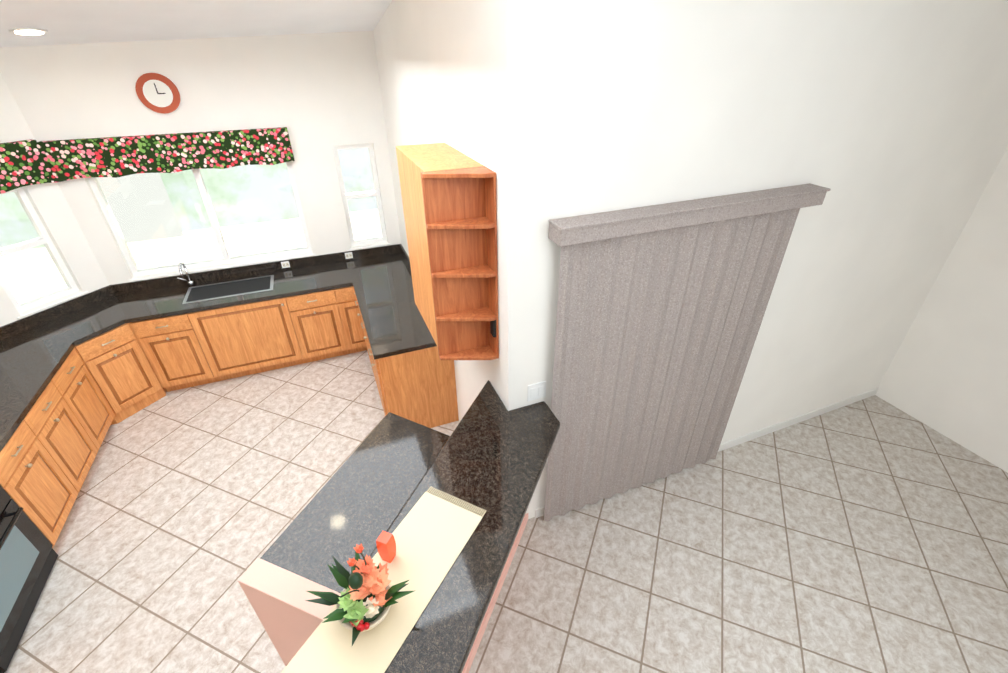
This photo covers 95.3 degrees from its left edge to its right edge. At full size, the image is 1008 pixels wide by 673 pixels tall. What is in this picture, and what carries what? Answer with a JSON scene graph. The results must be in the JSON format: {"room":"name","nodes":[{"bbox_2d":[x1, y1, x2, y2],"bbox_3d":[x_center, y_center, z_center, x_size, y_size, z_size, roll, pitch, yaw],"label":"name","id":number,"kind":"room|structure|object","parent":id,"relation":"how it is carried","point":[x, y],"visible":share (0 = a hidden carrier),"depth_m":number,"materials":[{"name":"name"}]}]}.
{"room":"kitchen","nodes":[
{"label":"kitchen","id":0,"kind":"room"},
{"bbox_2d":[0,72,108,326],"bbox_3d":[-4.159,-1.409,3.447,1.099,4.700,1.099,-12,34,-18],"label":"wall","id":1,"kind":"structure","parent":0,"point":[52,208],"depth_m":4.03,"materials":[{"name":"white paint"}]},
{"bbox_2d":[0,187,79,312],"bbox_3d":[-4.148,-0.739,3.912,0.391,0.986,0.391,-12,34,-18],"label":"window","id":2,"kind":"structure","parent":1,"relation":"in","point":[40,229],"depth_m":4.01,"materials":[{"name":"white plastic"}]},
{"bbox_2d":[0,0,391,46],"bbox_3d":[0.662,-1.246,0.294,7.900,1.928,10.100,-12,34,-18],"label":"ceiling","id":3,"kind":"structure","parent":0,"point":[61,22],"depth_m":3.31,"materials":[{"name":"white paint"}]},
{"bbox_2d":[9,27,47,34],"bbox_3d":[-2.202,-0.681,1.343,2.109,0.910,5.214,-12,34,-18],"label":"recessed light","id":4,"kind":"object","parent":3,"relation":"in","point":[28,31],"visible":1,"depth_m":3.12,"materials":[{"name":"white plastic"}]},
{"bbox_2d":[0,31,400,284],"bbox_3d":[-2.679,-1.952,4.291,3.080,4.700,0.150,-12,34,-18],"label":"wall","id":5,"kind":"structure","parent":0,"point":[318,95],"depth_m":4.17,"materials":[{"name":"white paint"}]},
{"bbox_2d":[0,127,294,193],"bbox_3d":[-3.138,-1.484,3.872,2.506,0.340,0.618,-12,34,-18],"label":"floral valance","id":6,"kind":"object","parent":5,"relation":"attached to","point":[23,163],"visible":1,"depth_m":4.05,"materials":[{"name":"multicoloured fabric"}]},
{"bbox_2d":[135,73,179,113],"bbox_3d":[-2.969,-2.087,3.946,0.310,0.310,0.034,-12,34,-18],"label":"wall clock","id":7,"kind":"object","parent":5,"relation":"attached to","point":[157,93],"visible":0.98,"depth_m":3.94,"materials":[{"name":"orange"}]},
{"bbox_2d":[87,161,311,276],"bbox_3d":[-2.946,-1.250,4.616,1.696,1.086,0.070,-12,34,-18],"label":"window","id":8,"kind":"structure","parent":5,"relation":"in","point":[116,229],"depth_m":4.65,"materials":[{"name":"white plastic"}]},
{"bbox_2d":[17,243,390,319],"bbox_3d":[-2.772,-0.626,4.669,3.319,0.020,0.591,-12,34,-18],"label":"window sill","id":9,"kind":"structure","parent":5,"relation":"attached to","point":[155,277],"depth_m":4.74,"materials":[{"name":"white"}]},
{"bbox_2d":[332,143,386,245],"bbox_3d":[-1.579,-1.552,5.078,0.406,1.086,0.070,-12,34,-18],"label":"window","id":10,"kind":"structure","parent":5,"relation":"in","point":[358,194],"depth_m":5.04,"materials":[{"name":"white plastic"}]},
{"bbox_2d":[373,0,543,513],"bbox_3d":[-0.561,-1.467,3.495,0.150,4.700,3.465,-12,34,-18],"label":"wall","id":11,"kind":"structure","parent":0,"point":[464,77],"depth_m":2.36,"materials":[{"name":"white paint"}]},
{"bbox_2d":[396,143,498,359],"bbox_3d":[-0.349,-0.503,2.731,0.325,1.060,0.887,-12,34,-18],"label":"shelf unit","id":12,"kind":"object","parent":11,"relation":"attached to","point":[449,198],"visible":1,"depth_m":2.48,"materials":[{"name":"brown wood"}]},
{"bbox_2d":[527,381,545,400],"bbox_3d":[0.199,0.331,2.770,0.122,0.122,0.010,-12,34,-18],"label":"switch plate","id":13,"kind":"object","parent":11,"relation":"attached to","point":[536,391],"visible":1,"depth_m":2.77,"materials":[{"name":"white plastic"}]},
{"bbox_2d":[4,350,1007,672],"bbox_3d":[0.085,2.204,2.179,9.200,0.120,10.100,-12,34,-18],"label":"floor","id":14,"kind":"structure","parent":0,"point":[866,536],"depth_m":3.19,"materials":[{"name":"tile"}]},
{"bbox_2d":[0,485,57,672],"bbox_3d":[-3.188,1.260,2.472,0.693,1.170,0.761,-12,34,-18],"label":"stove","id":15,"kind":"object","parent":14,"relation":"on","point":[28,555],"visible":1,"depth_m":2.78,"materials":[{"name":"black metal"}]},
{"bbox_2d":[0,244,458,547],"bbox_3d":[-2.433,0.279,4.207,3.584,1.012,2.356,-12,34,-18],"label":"kitchen cabinet","id":16,"kind":"object","parent":14,"relation":"on","point":[80,375],"depth_m":4.25,"materials":[{"name":"brown wood"}]},
{"bbox_2d":[177,262,194,285],"bbox_3d":[-3.222,-0.600,4.582,0.130,0.278,0.217,-12,34,-18],"label":"faucet","id":17,"kind":"object","parent":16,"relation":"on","point":[190,282],"visible":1,"depth_m":4.65,"materials":[{"name":"silver metal"}]},
{"bbox_2d":[281,261,289,267],"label":"outlet","id":18,"kind":"object","parent":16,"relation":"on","point":[286,264],"depth_m":5.02,"materials":[{"name":"white plastic"}]},
{"bbox_2d":[345,252,352,258],"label":"outlet","id":19,"kind":"object","parent":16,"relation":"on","point":[348,255],"depth_m":5.23,"materials":[{"name":"white plastic"}]},
{"bbox_2d":[260,412,449,592],"bbox_3d":[-0.654,1.239,2.752,1.226,0.912,1.307,-12,34,-18],"label":"countertop","id":20,"kind":"structure","parent":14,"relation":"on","point":[363,494],"depth_m":2.46,"materials":[{"name":"grey stone"}]},
{"bbox_2d":[238,513,527,672],"bbox_3d":[-0.398,1.331,2.451,1.660,1.073,1.047,-12,34,-18],"label":"wall","id":21,"kind":"structure","parent":14,"relation":"on","point":[291,619],"depth_m":2.10,"materials":[{"name":"paint"}]},
{"bbox_2d":[281,486,485,672],"bbox_3d":[-0.446,1.044,1.873,0.418,0.079,1.002,11,34,18],"label":"table runner","id":22,"kind":"object","parent":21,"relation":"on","point":[431,533],"visible":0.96,"depth_m":1.86,"materials":[{"name":"beige fabric"}]},
{"bbox_2d":[305,543,413,645],"bbox_3d":[-0.533,0.920,1.676,0.383,0.340,0.307,11,34,18],"label":"flower bowl","id":23,"kind":"object","parent":22,"relation":"on","point":[366,598],"visible":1,"depth_m":1.70,"materials":[{"name":"plant"}]},
{"bbox_2d":[376,531,395,562],"bbox_3d":[-0.490,0.885,1.924,0.054,0.144,0.054,11,34,18],"label":"vase","id":24,"kind":"object","parent":22,"relation":"on","point":[386,544],"visible":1,"depth_m":1.90,"materials":[{"name":"orange ceramic"}]},
{"bbox_2d":[370,380,559,672],"bbox_3d":[-0.246,0.821,2.204,1.492,0.046,1.711,-12,34,-18],"label":"bar","id":25,"kind":"object","parent":21,"relation":"on","point":[491,458],"visible":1,"depth_m":2.21,"materials":[{"name":"stone"}]},
{"bbox_2d":[528,0,1007,518],"bbox_3d":[1.896,-1.057,2.813,3.810,4.700,0.150,-12,34,-18],"label":"wall","id":26,"kind":"structure","parent":0,"point":[885,122],"depth_m":2.56,"materials":[{"name":"white paint"}]},
{"bbox_2d":[548,183,830,246],"bbox_3d":[1.056,-0.671,2.469,1.760,0.095,0.138,-12,34,-18],"label":"cornice valance","id":27,"kind":"object","parent":26,"relation":"attached to","point":[572,230],"visible":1,"depth_m":2.37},
{"bbox_2d":[544,208,799,520],"bbox_3d":[1.027,0.287,3.053,1.600,2.140,0.025,-12,34,-18],"label":"vertical blinds","id":28,"kind":"object","parent":27,"relation":"hanging from","point":[656,334],"visible":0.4,"depth_m":2.89,"materials":[{"name":"grey fabric"}]},
{"bbox_2d":[535,388,878,517],"bbox_3d":[0.819,2.975,0.752,8.750,0.085,6.250,-12,34,-18],"label":"baseboard","id":29,"kind":"structure","parent":26,"relation":"attached to","point":[539,512],"depth_m":4.19,"materials":[{"name":"white"}]},
{"bbox_2d":[875,148,1007,472],"bbox_3d":[4.930,0.112,0.918,0.150,4.700,6.250,-12,34,-18],"label":"wall","id":30,"kind":"structure","parent":0,"point":[946,374],"depth_m":3.82,"materials":[{"name":"white paint"}]},
{"label":"outside","id":31,"kind":"structure","parent":0,"visible":0},
{"bbox_2d":[0,148,377,249],"bbox_3d":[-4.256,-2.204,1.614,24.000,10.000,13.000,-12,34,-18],"label":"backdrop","id":32,"kind":"structure","parent":31,"point":[185,220],"depth_m":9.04,"materials":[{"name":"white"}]},
{"bbox_2d":[0,209,381,304],"bbox_3d":[-5.781,-0.712,7.101,24.000,0.250,4.700,-12,34,-18],"label":"ground","id":33,"kind":"structure","parent":31,"point":[139,249],"depth_m":8.21,"materials":[{"name":"beige"}]},
{"bbox_2d":[96,173,183,242],"bbox_3d":[-6.327,-2.820,8.137,3.700,3.120,0.090,-12,34,-18],"label":"house","id":34,"kind":"structure","parent":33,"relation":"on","point":[169,222],"depth_m":8.32,"materials":[{"name":"white"}]}
]}

